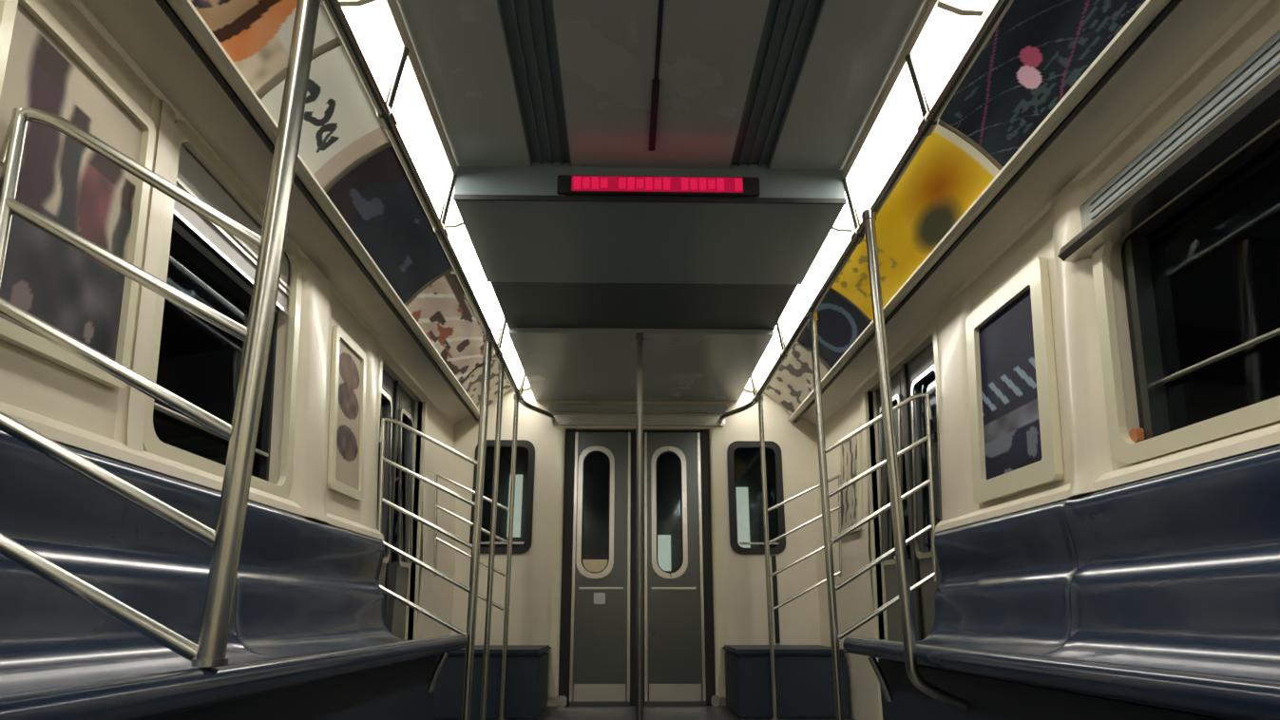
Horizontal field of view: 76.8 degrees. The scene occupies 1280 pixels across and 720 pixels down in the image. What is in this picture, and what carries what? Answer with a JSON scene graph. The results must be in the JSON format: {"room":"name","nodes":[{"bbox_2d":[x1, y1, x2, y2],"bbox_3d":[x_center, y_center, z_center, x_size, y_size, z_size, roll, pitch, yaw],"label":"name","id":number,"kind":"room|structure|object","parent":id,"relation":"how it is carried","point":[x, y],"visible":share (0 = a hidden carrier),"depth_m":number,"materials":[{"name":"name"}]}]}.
{"room":"train carriage","nodes":[
{"label":"train carriage","id":0,"kind":"room"},
{"bbox_2d":[0,0,471,640],"bbox_3d":[-1.259,0.147,1.865,0.275,2.035,8.100,0,-17,-1],"label":"wall","id":1,"kind":"structure","parent":0,"point":[135,42],"depth_m":2.60,"materials":[{"name":"beige plastic"}]},
{"bbox_2d":[0,0,155,387],"bbox_3d":[-1.242,-0.351,1.755,0.081,0.720,0.530,0,-17,-1],"label":"framed poster","id":2,"kind":"object","parent":1,"relation":"attached to","point":[43,66],"visible":0.83,"depth_m":1.76,"materials":[{"name":"paper"}]},
{"bbox_2d":[113,95,175,453],"bbox_3d":[-1.242,-0.222,2.052,0.113,0.990,0.095,0,-17,-1],"label":"trim","id":3,"kind":"structure","parent":1,"relation":"attached to","point":[128,429],"depth_m":2.03,"materials":[{"name":"beige plastic"}]},
{"bbox_2d":[0,401,383,540],"bbox_3d":[-1.180,-0.083,0.922,0.050,0.060,6.160,0,-17,-1],"label":"trim","id":4,"kind":"structure","parent":1,"relation":"attached to","point":[58,431],"depth_m":1.92,"materials":[{"name":"beige plastic"}]},
{"bbox_2d":[142,119,302,498],"bbox_3d":[-1.306,-0.095,2.538,0.174,0.970,0.950,0,-17,-1],"label":"window","id":5,"kind":"structure","parent":1,"relation":"in","point":[192,358],"depth_m":2.50,"materials":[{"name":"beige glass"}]},
{"bbox_2d":[190,0,338,92],"bbox_3d":[-0.976,-0.942,1.993,0.236,0.217,0.664,0,-17,-1],"label":"card","id":6,"kind":"object","parent":1,"relation":"attached to","point":[256,34],"visible":0.74,"depth_m":2.16,"materials":[{"name":"paper"}]},
{"bbox_2d":[287,257,331,522],"bbox_3d":[-1.255,0.120,3.142,0.136,0.990,0.320,0,-17,-1],"label":"trim","id":7,"kind":"structure","parent":1,"relation":"attached to","point":[308,485],"depth_m":3.09,"materials":[{"name":"beige plastic"}]},
{"bbox_2d":[260,44,389,188],"bbox_3d":[-0.989,-0.756,2.584,0.236,0.217,0.504,0,-17,-1],"label":"card","id":8,"kind":"object","parent":1,"relation":"attached to","point":[341,124],"visible":0.82,"depth_m":2.59,"materials":[{"name":"beige paper"}]},
{"bbox_2d":[154,0,513,420],"bbox_3d":[-1.000,-0.882,2.194,0.287,0.272,8.100,0,-17,-1],"label":"trim","id":9,"kind":"structure","parent":1,"relation":"attached to","point":[182,14],"depth_m":2.65,"materials":[{"name":"beige"}]},
{"bbox_2d":[327,325,366,500],"bbox_3d":[-1.282,0.244,3.554,0.074,0.700,0.420,0,-17,-1],"label":"framed poster","id":10,"kind":"object","parent":1,"relation":"attached to","point":[346,457],"visible":1,"depth_m":3.54,"materials":[{"name":"beige paper"}]},
{"bbox_2d":[335,339,361,490],"bbox_3d":[-1.285,0.244,3.554,0.051,0.628,0.348,0,-17,-1],"label":"print","id":11,"kind":"object","parent":10,"relation":"attached to","point":[348,401],"depth_m":3.56},
{"bbox_2d":[361,329,379,530],"bbox_3d":[-1.286,0.356,3.896,0.108,0.990,0.220,0,-17,-1],"label":"trim","id":12,"kind":"structure","parent":1,"relation":"attached to","point":[372,346],"depth_m":3.87,"materials":[{"name":"beige plastic"}]},
{"bbox_2d":[377,368,398,619],"bbox_3d":[-1.360,0.939,4.100,0.124,1.860,0.462,0,-17,-1],"label":"door","id":13,"kind":"structure","parent":1,"relation":"in","point":[389,392],"depth_m":4.36,"materials":[{"name":"metal"}]},
{"bbox_2d":[325,146,452,304],"bbox_3d":[-1.006,-0.511,3.366,0.236,0.217,1.064,0,-17,-1],"label":"advertisement poster","id":14,"kind":"object","parent":1,"relation":"attached to","point":[377,200],"visible":0.88,"depth_m":3.26,"materials":[{"name":"black paper"}]},
{"bbox_2d":[385,384,415,639],"bbox_3d":[-1.370,1.076,4.537,0.124,1.860,0.462,0,-17,-1],"label":"door","id":15,"kind":"structure","parent":1,"relation":"in","point":[401,525],"depth_m":4.59,"materials":[{"name":"metal"}]},
{"bbox_2d":[377,353,427,640],"bbox_3d":[-1.315,1.008,4.320,0.124,1.860,1.040,0,-17,-1],"label":"trim","id":16,"kind":"structure","parent":1,"relation":"attached to","point":[425,404],"depth_m":4.79,"materials":[{"name":"beige plastic"}]},
{"bbox_2d":[406,270,494,382],"bbox_3d":[-1.032,-0.140,4.550,0.236,0.217,1.344,0,-17,-1],"label":"card","id":17,"kind":"object","parent":1,"relation":"attached to","point":[443,310],"visible":0.86,"depth_m":4.39,"materials":[{"name":"beige paper"}]},
{"bbox_2d":[460,356,511,410],"bbox_3d":[-1.055,0.188,5.599,0.236,0.217,0.784,0,-17,-1],"label":"card","id":18,"kind":"object","parent":1,"relation":"attached to","point":[472,384],"visible":0.56,"depth_m":5.51,"materials":[{"name":"beige paper"}]},
{"bbox_2d":[450,383,821,706],"bbox_3d":[-0.024,1.201,5.839,3.000,2.400,0.060,0,-17,-1],"label":"wall","id":19,"kind":"structure","parent":0,"point":[744,576],"depth_m":5.77,"materials":[{"name":"beige plastic"}]},
{"bbox_2d":[469,439,534,554],"bbox_3d":[-0.994,0.989,5.865,0.440,0.820,0.048,0,-17,-1],"label":"window","id":20,"kind":"structure","parent":19,"relation":"in","point":[527,445],"depth_m":5.83,"materials":[{"name":"black rubber"}]},
{"bbox_2d":[569,432,630,706],"bbox_3d":[-0.274,1.440,5.742,0.410,1.885,0.052,0,-17,-1],"label":"door","id":21,"kind":"structure","parent":19,"relation":"in","point":[600,640],"depth_m":5.66,"materials":[{"name":"grey metal"}]},
{"bbox_2d":[547,425,725,706],"bbox_3d":[-0.019,1.419,5.747,1.210,1.930,0.095,0,-17,-1],"label":"trim","id":22,"kind":"structure","parent":19,"relation":"attached to","point":[713,699],"depth_m":5.72,"materials":[{"name":"beige metal"}]},
{"bbox_2d":[630,432,644,706],"bbox_3d":[-0.019,1.447,5.772,0.094,1.890,0.020,0,-17,-1],"label":"trim","id":23,"kind":"structure","parent":19,"relation":"attached to","point":[633,622],"depth_m":5.73,"materials":[{"name":"black rubber"}]},
{"bbox_2d":[548,403,727,425],"bbox_3d":[-0.013,0.409,6.029,1.340,0.155,0.050,0,-17,-1],"label":"trim","id":24,"kind":"structure","parent":19,"relation":"attached to","point":[582,420],"depth_m":6.01,"materials":[{"name":"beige metal"}]},
{"bbox_2d":[644,432,706,706],"bbox_3d":[0.239,1.444,5.752,0.415,1.885,0.052,0,-17,-1],"label":"door","id":25,"kind":"structure","parent":19,"relation":"in","point":[674,603],"depth_m":5.68,"materials":[{"name":"grey metal"}]},
{"bbox_2d":[726,440,785,554],"bbox_3d":[0.846,1.001,5.902,0.400,0.820,0.048,0,-17,-1],"label":"window","id":26,"kind":"structure","parent":19,"relation":"in","point":[773,447],"depth_m":5.88,"materials":[{"name":"black rubber"}]},
{"bbox_2d":[771,555,780,643],"bbox_3d":[0.951,1.677,5.669,0.030,0.590,0.020,0,-17,-1],"label":"trim","id":27,"kind":"structure","parent":19,"relation":"attached to","point":[773,558],"depth_m":5.66,"materials":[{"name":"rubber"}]},
{"bbox_2d":[396,0,925,401],"bbox_3d":[0.061,-0.996,2.252,1.520,0.213,8.100,0,-17,-1],"label":"ceiling","id":28,"kind":"structure","parent":0,"point":[525,94],"depth_m":3.07,"materials":[{"name":"metal"}]},
{"bbox_2d":[338,0,367,3],"bbox_3d":[-0.782,-1.230,1.600,0.205,0.096,1.350,0,-17,-1],"label":"strip light","id":29,"kind":"object","parent":28,"relation":"attached to","point":[340,1],"visible":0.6,"depth_m":2.22,"materials":[{"name":"white plastic"}]},
{"bbox_2d":[340,0,463,227],"bbox_3d":[-0.810,-0.826,2.888,0.205,0.096,1.350,0,-17,-1],"label":"strip light","id":30,"kind":"object","parent":28,"relation":"attached to","point":[378,27],"visible":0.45,"depth_m":2.65,"materials":[{"name":"white plastic"}]},
{"bbox_2d":[323,0,555,422],"bbox_3d":[-0.654,-0.832,2.322,0.219,0.278,7.760,0,-17,-1],"label":"frame","id":31,"kind":"object","parent":28,"relation":"hanging from","point":[384,113],"visible":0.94,"depth_m":2.55,"materials":[{"name":"grey"}]},
{"bbox_2d":[445,223,507,330],"bbox_3d":[-0.839,-0.423,4.176,0.205,0.096,1.350,0,-17,-1],"label":"strip light","id":32,"kind":"object","parent":28,"relation":"attached to","point":[458,237],"visible":0.26,"depth_m":4.07,"materials":[{"name":"white plastic"}]},
{"bbox_2d":[491,326,530,389],"bbox_3d":[-0.867,-0.022,5.454,0.205,0.096,1.330,0,-17,-1],"label":"strip light","id":33,"kind":"object","parent":28,"relation":"attached to","point":[509,354],"visible":0.21,"depth_m":5.37,"materials":[{"name":"white plastic"}]},
{"bbox_2d":[556,174,760,196],"bbox_3d":[0.072,-0.674,3.120,0.780,0.077,0.028,0,-17,-1],"label":"led sign","id":34,"kind":"object","parent":28,"relation":"attached to","point":[567,184],"visible":1,"depth_m":3.11,"materials":[{"name":"red plastic"}]},
{"bbox_2d":[744,324,798,390],"bbox_3d":[0.848,-0.011,5.488,0.205,0.096,1.330,0,-17,-1],"label":"strip light","id":35,"kind":"object","parent":28,"relation":"attached to","point":[773,351],"visible":0.29,"depth_m":5.41,"materials":[{"name":"white plastic"}]},
{"bbox_2d":[773,219,861,332],"bbox_3d":[0.876,-0.412,4.210,0.205,0.096,1.350,0,-17,-1],"label":"strip light","id":36,"kind":"object","parent":28,"relation":"attached to","point":[835,242],"visible":0.38,"depth_m":4.11,"materials":[{"name":"white plastic"}]},
{"bbox_2d":[718,0,1014,422],"bbox_3d":[0.771,-0.823,2.350,0.219,0.278,7.760,0,-17,-1],"label":"frame","id":37,"kind":"object","parent":28,"relation":"hanging from","point":[931,118],"visible":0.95,"depth_m":2.52,"materials":[{"name":"grey"}]},
{"bbox_2d":[832,0,995,230],"bbox_3d":[0.904,-0.816,2.922,0.205,0.096,1.350,0,-17,-1],"label":"strip light","id":38,"kind":"object","parent":28,"relation":"attached to","point":[940,35],"visible":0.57,"depth_m":2.68,"materials":[{"name":"white plastic"}]},
{"bbox_2d":[929,0,989,13],"bbox_3d":[0.933,-1.219,1.634,0.205,0.096,1.350,0,-17,-1],"label":"strip light","id":39,"kind":"object","parent":28,"relation":"attached to","point":[961,6],"visible":1,"depth_m":2.26,"materials":[{"name":"white plastic"}]},
{"bbox_2d":[534,706,855,719],"bbox_3d":[0.061,1.150,1.580,2.600,0.050,8.100,0,-17,-1],"label":"floor","id":40,"kind":"structure","parent":0,"point":[603,713],"depth_m":5.04,"materials":[{"name":"plastic"}]},
{"bbox_2d":[0,430,468,719],"bbox_3d":[-0.963,0.571,1.372,0.469,0.930,4.796,0,-17,-1],"label":"seat","id":41,"kind":"object","parent":40,"relation":"on","point":[310,639],"visible":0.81,"depth_m":1.85,"materials":[{"name":"blue plastic"}]},
{"bbox_2d":[191,0,323,667],"bbox_3d":[-0.754,-0.159,1.632,0.057,1.456,0.057,0,-17,-1],"label":"pole","id":42,"kind":"object","parent":41,"relation":"on","point":[214,633],"visible":1,"depth_m":1.57,"materials":[{"name":"silver metal"}]},
{"bbox_2d":[0,107,261,661],"bbox_3d":[-1.000,0.013,1.496,0.491,1.038,0.046,5,-18,-16],"label":"railing","id":43,"kind":"object","parent":42,"relation":"attached to","point":[11,150],"visible":0.93,"depth_m":1.51,"materials":[{"name":"silver metal"}]},
{"bbox_2d":[460,334,494,719],"bbox_3d":[-0.783,0.814,3.879,0.075,1.967,0.075,0,-17,-1],"label":"pole","id":44,"kind":"object","parent":40,"relation":"on","point":[487,339],"visible":1,"depth_m":3.86,"materials":[{"name":"silver metal"}]},
{"bbox_2d":[377,418,477,635],"bbox_3d":[-1.041,0.785,3.870,0.492,1.036,0.023,1,-17,-3],"label":"railing","id":45,"kind":"object","parent":44,"relation":"attached to","point":[381,500],"visible":0.92,"depth_m":3.88,"materials":[{"name":"silver metal"}]},
{"bbox_2d":[482,334,494,343],"bbox_3d":[-0.783,-0.110,4.168,0.052,0.032,0.052,0,-17,-1],"label":"socket","id":46,"kind":"object","parent":44,"relation":"attached to","point":[487,338],"depth_m":4.15,"materials":[{"name":"silver metal"}]},
{"bbox_2d":[432,645,551,719],"bbox_3d":[-0.939,2.031,5.126,0.677,0.390,0.705,0,-17,-1],"label":"seat","id":47,"kind":"object","parent":40,"relation":"on","point":[526,665],"visible":0.63,"depth_m":4.81,"materials":[{"name":"blue plastic"}]},
{"bbox_2d":[437,645,551,655],"bbox_3d":[-0.939,1.861,5.179,0.677,0.034,0.705,0,-17,-1],"label":"cushion","id":48,"kind":"object","parent":47,"relation":"on","point":[494,650],"depth_m":4.86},
{"bbox_2d":[479,362,505,719],"bbox_3d":[-0.793,0.960,4.346,0.064,1.967,0.064,0,-17,-1],"label":"pole","id":49,"kind":"object","parent":40,"relation":"on","point":[501,366],"visible":1,"depth_m":4.33,"materials":[{"name":"silver metal"}]},
{"bbox_2d":[497,362,505,369],"bbox_3d":[-0.793,0.037,4.636,0.041,0.032,0.041,0,-17,-1],"label":"socket","id":50,"kind":"object","parent":49,"relation":"attached to","point":[501,366],"depth_m":4.62,"materials":[{"name":"silver metal"}]},
{"bbox_2d":[496,394,519,719],"bbox_3d":[-0.807,1.166,5.004,0.064,1.967,0.064,0,-17,-1],"label":"pole","id":51,"kind":"object","parent":40,"relation":"on","point":[516,397],"visible":1,"depth_m":4.97,"materials":[{"name":"silver metal"}]},
{"bbox_2d":[433,473,509,611],"bbox_3d":[-1.060,1.117,5.003,0.479,0.836,0.019,1,-17,-3],"label":"railing","id":52,"kind":"object","parent":51,"relation":"attached to","point":[436,475],"visible":0.84,"depth_m":5.02,"materials":[{"name":"silver metal"}]},
{"bbox_2d":[513,394,519,400],"bbox_3d":[-0.807,0.243,5.294,0.041,0.032,0.041,0,-17,-1],"label":"socket","id":53,"kind":"object","parent":51,"relation":"attached to","point":[516,396],"depth_m":5.28,"materials":[{"name":"silver metal"}]},
{"bbox_2d":[635,332,644,719],"bbox_3d":[-0.002,0.865,4.309,0.070,2.127,0.070,0,-17,-1],"label":"pole","id":54,"kind":"object","parent":40,"relation":"on","point":[640,336],"visible":1,"depth_m":4.28,"materials":[{"name":"silver metal"}]},
{"bbox_2d":[635,332,644,340],"bbox_3d":[-0.002,-0.135,4.623,0.046,0.032,0.046,0,-17,-1],"label":"socket","id":55,"kind":"object","parent":54,"relation":"attached to","point":[639,335],"depth_m":4.60,"materials":[{"name":"silver metal"}]},
{"bbox_2d":[756,395,780,719],"bbox_3d":[0.792,1.176,5.036,0.064,1.967,0.064,0,-17,-1],"label":"pole","id":56,"kind":"object","parent":40,"relation":"on","point":[759,397],"visible":1,"depth_m":5.00,"materials":[{"name":"silver metal"}]},
{"bbox_2d":[756,395,763,401],"bbox_3d":[0.792,0.253,5.326,0.041,0.032,0.041,0,-17,-1],"label":"socket","id":57,"kind":"object","parent":56,"relation":"attached to","point":[759,397],"depth_m":5.31,"materials":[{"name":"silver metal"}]},
{"bbox_2d":[767,474,841,611],"bbox_3d":[1.046,1.130,5.045,0.479,0.836,0.019,0,-17,1],"label":"railing","id":58,"kind":"object","parent":56,"relation":"attached to","point":[838,507],"visible":0.97,"depth_m":5.05,"materials":[{"name":"silver metal"}]},
{"bbox_2d":[722,645,850,719],"bbox_3d":[0.908,2.042,5.163,0.677,0.390,0.705,0,-17,-1],"label":"seat","id":59,"kind":"object","parent":40,"relation":"on","point":[804,677],"visible":0.86,"depth_m":4.85,"materials":[{"name":"blue plastic"}]},
{"bbox_2d":[722,645,846,655],"bbox_3d":[0.908,1.873,5.216,0.677,0.034,0.705,0,-17,-1],"label":"cushion","id":60,"kind":"object","parent":59,"relation":"on","point":[731,650],"depth_m":4.90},
{"bbox_2d":[807,311,844,719],"bbox_3d":[0.824,0.716,3.567,0.068,1.967,0.068,0,-17,-1],"label":"pole","id":61,"kind":"object","parent":40,"relation":"on","point":[812,315],"visible":1,"depth_m":3.56,"materials":[{"name":"silver metal"}]},
{"bbox_2d":[807,311,818,321],"bbox_3d":[0.824,-0.207,3.857,0.044,0.032,0.044,0,-17,-1],"label":"socket","id":62,"kind":"object","parent":61,"relation":"attached to","point":[812,315],"depth_m":3.84,"materials":[{"name":"silver metal"}]},
{"bbox_2d":[825,393,938,640],"bbox_3d":[1.085,0.668,3.564,0.497,1.075,0.025,-1,-17,3],"label":"railing","id":63,"kind":"object","parent":61,"relation":"attached to","point":[928,413],"visible":1,"depth_m":3.56,"materials":[{"name":"silver metal"}]},
{"bbox_2d":[842,444,1279,719],"bbox_3d":[1.105,0.518,1.203,0.469,0.930,4.356,0,-17,-1],"label":"seat","id":64,"kind":"object","parent":40,"relation":"on","point":[1157,598],"visible":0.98,"depth_m":2.00,"materials":[{"name":"blue plastic"}]},
{"bbox_2d":[861,209,968,712],"bbox_3d":[0.884,0.259,2.643,0.180,1.648,0.046,0,-17,-1],"label":"pole","id":65,"kind":"object","parent":64,"relation":"attached to","point":[869,217],"visible":1,"depth_m":2.58,"materials":[{"name":"silver metal"}]},
{"bbox_2d":[861,209,876,223],"bbox_3d":[0.818,-0.512,2.883,0.046,0.032,0.046,0,-17,-1],"label":"socket","id":66,"kind":"object","parent":65,"relation":"attached to","point":[869,216],"depth_m":2.86,"materials":[{"name":"silver metal"}]},
{"bbox_2d":[802,0,1279,719],"bbox_3d":[1.380,0.164,1.918,0.271,2.035,8.100,0,-17,-1],"label":"wall","id":67,"kind":"structure","parent":0,"point":[1200,43],"depth_m":2.70,"materials":[{"name":"beige plastic"}]},
{"bbox_2d":[764,341,829,414],"bbox_3d":[1.031,0.145,5.459,0.236,0.217,1.164,0,-17,-1],"label":"card","id":68,"kind":"object","parent":67,"relation":"attached to","point":[792,382],"visible":0.78,"depth_m":5.43,"materials":[{"name":"paper"}]},
{"bbox_2d":[797,289,869,367],"bbox_3d":[1.052,-0.157,4.495,0.236,0.217,0.784,0,-17,-1],"label":"card","id":69,"kind":"object","parent":67,"relation":"attached to","point":[839,324],"visible":0.72,"depth_m":4.41,"materials":[{"name":"paper"}]},
{"bbox_2d":[838,422,861,534],"bbox_3d":[1.300,0.753,5.012,0.069,0.640,0.480,0,-17,-1],"label":"framed poster","id":70,"kind":"object","parent":67,"relation":"attached to","point":[850,452],"visible":0.85,"depth_m":4.98,"materials":[{"name":"beige paper"}]},
{"bbox_2d":[840,435,857,530],"bbox_3d":[1.303,0.753,5.013,0.047,0.577,0.417,0,-17,-1],"label":"print","id":71,"kind":"object","parent":70,"relation":"attached to","point":[849,449],"depth_m":5.02},
{"bbox_2d":[876,364,919,642],"bbox_3d":[1.381,0.992,4.268,0.124,1.860,0.542,0,-17,-1],"label":"door","id":72,"kind":"structure","parent":67,"relation":"in","point":[897,381],"depth_m":4.30,"materials":[{"name":"metal"}]},
{"bbox_2d":[861,325,940,719],"bbox_3d":[1.337,0.911,4.010,0.124,1.860,1.200,0,-17,-1],"label":"trim","id":73,"kind":"structure","parent":67,"relation":"attached to","point":[867,441],"depth_m":4.49,"materials":[{"name":"beige plastic"}]},
{"bbox_2d":[830,124,999,321],"bbox_3d":[1.077,-0.500,3.398,0.236,0.217,1.444,0,-17,-1],"label":"advertisement poster","id":74,"kind":"object","parent":67,"relation":"attached to","point":[946,174],"visible":0.77,"depth_m":3.15,"materials":[{"name":"yellow paper"}]},
{"bbox_2d":[903,341,942,640],"bbox_3d":[1.392,0.831,3.754,0.124,1.860,0.542,0,-17,-1],"label":"door","id":75,"kind":"structure","parent":67,"relation":"in","point":[919,373],"depth_m":3.95,"materials":[{"name":"metal"}]},
{"bbox_2d":[936,286,979,520],"bbox_3d":[1.335,0.214,3.442,0.108,0.990,0.360,0,-17,-1],"label":"trim","id":76,"kind":"structure","parent":67,"relation":"attached to","point":[954,397],"depth_m":3.42,"materials":[{"name":"beige plastic"}]},
{"bbox_2d":[758,0,1182,422],"bbox_3d":[1.123,-0.869,2.236,0.287,0.272,8.100,0,-17,-1],"label":"trim","id":77,"kind":"structure","parent":67,"relation":"attached to","point":[1152,13],"depth_m":2.61,"materials":[{"name":"beige"}]},
{"bbox_2d":[965,257,1064,503],"bbox_3d":[1.341,0.100,2.944,0.090,0.770,0.620,0,-17,-1],"label":"framed poster","id":78,"kind":"object","parent":67,"relation":"attached to","point":[1016,436],"visible":1,"depth_m":2.90,"materials":[{"name":"beige plastic"}]},
{"bbox_2d":[978,288,1041,479],"bbox_3d":[1.349,0.100,2.944,0.052,0.635,0.485,0,-17,-1],"label":"print","id":79,"kind":"object","parent":78,"relation":"attached to","point":[1009,376],"depth_m":2.95},
{"bbox_2d":[939,0,1146,166],"bbox_3d":[1.111,-0.988,1.843,0.236,0.217,1.764,0,-17,-1],"label":"advertisement poster","id":80,"kind":"object","parent":67,"relation":"attached to","point":[1039,50],"visible":0.86,"depth_m":2.31,"materials":[{"name":"black paper"}]},
{"bbox_2d":[1050,177,1112,497],"bbox_3d":[1.342,-0.078,2.509,0.136,0.990,0.195,0,-17,-1],"label":"trim","id":81,"kind":"structure","parent":67,"relation":"attached to","point":[1091,458],"depth_m":2.46,"materials":[{"name":"beige plastic"}]},
{"bbox_2d":[934,422,1279,533],"bbox_3d":[1.348,-0.136,0.753,0.050,0.060,5.700,0,-17,-1],"label":"trim","id":82,"kind":"structure","parent":67,"relation":"attached to","point":[1269,436],"depth_m":2.07,"materials":[{"name":"beige plastic"}]},
{"bbox_2d":[1057,29,1279,463],"bbox_3d":[1.417,-0.385,1.462,0.161,0.840,2.100,0,-17,-1],"label":"window","id":83,"kind":"structure","parent":67,"relation":"in","point":[1201,277],"depth_m":2.07,"materials":[{"name":"beige plastic"}]},
{"label":"outside","id":84,"kind":"structure","parent":0,"visible":0},
{"bbox_2d":[480,429,778,677],"bbox_3d":[-0.044,1.537,6.745,2.600,2.300,0.110,0,-17,-1],"label":"wall","id":85,"kind":"structure","parent":84,"point":[747,464],"depth_m":6.84,"materials":[{"name":"metal"}]},
{"bbox_2d":[506,475,522,537],"bbox_3d":[-1.048,1.222,6.774,0.110,0.520,0.020,0,-17,-1],"label":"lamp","id":86,"kind":"object","parent":85,"relation":"attached to","point":[518,495],"depth_m":6.76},
{"bbox_2d":[657,534,670,571],"bbox_3d":[0.202,1.597,6.684,0.110,0.290,0.020,0,-17,-1],"label":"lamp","id":87,"kind":"object","parent":85,"relation":"attached to","point":[663,541],"depth_m":6.68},
{"bbox_2d":[736,487,750,548],"bbox_3d":[0.866,1.353,6.775,0.100,0.570,0.020,0,-17,-1],"label":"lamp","id":88,"kind":"object","parent":85,"relation":"attached to","point":[742,496],"depth_m":6.78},
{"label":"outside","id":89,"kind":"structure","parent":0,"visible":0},
{"bbox_2d":[391,540,910,706],"bbox_3d":[0.034,0.330,3.225,4.300,3.500,12.750,0,-17,-1],"label":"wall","id":90,"kind":"structure","parent":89,"point":[422,541],"depth_m":8.07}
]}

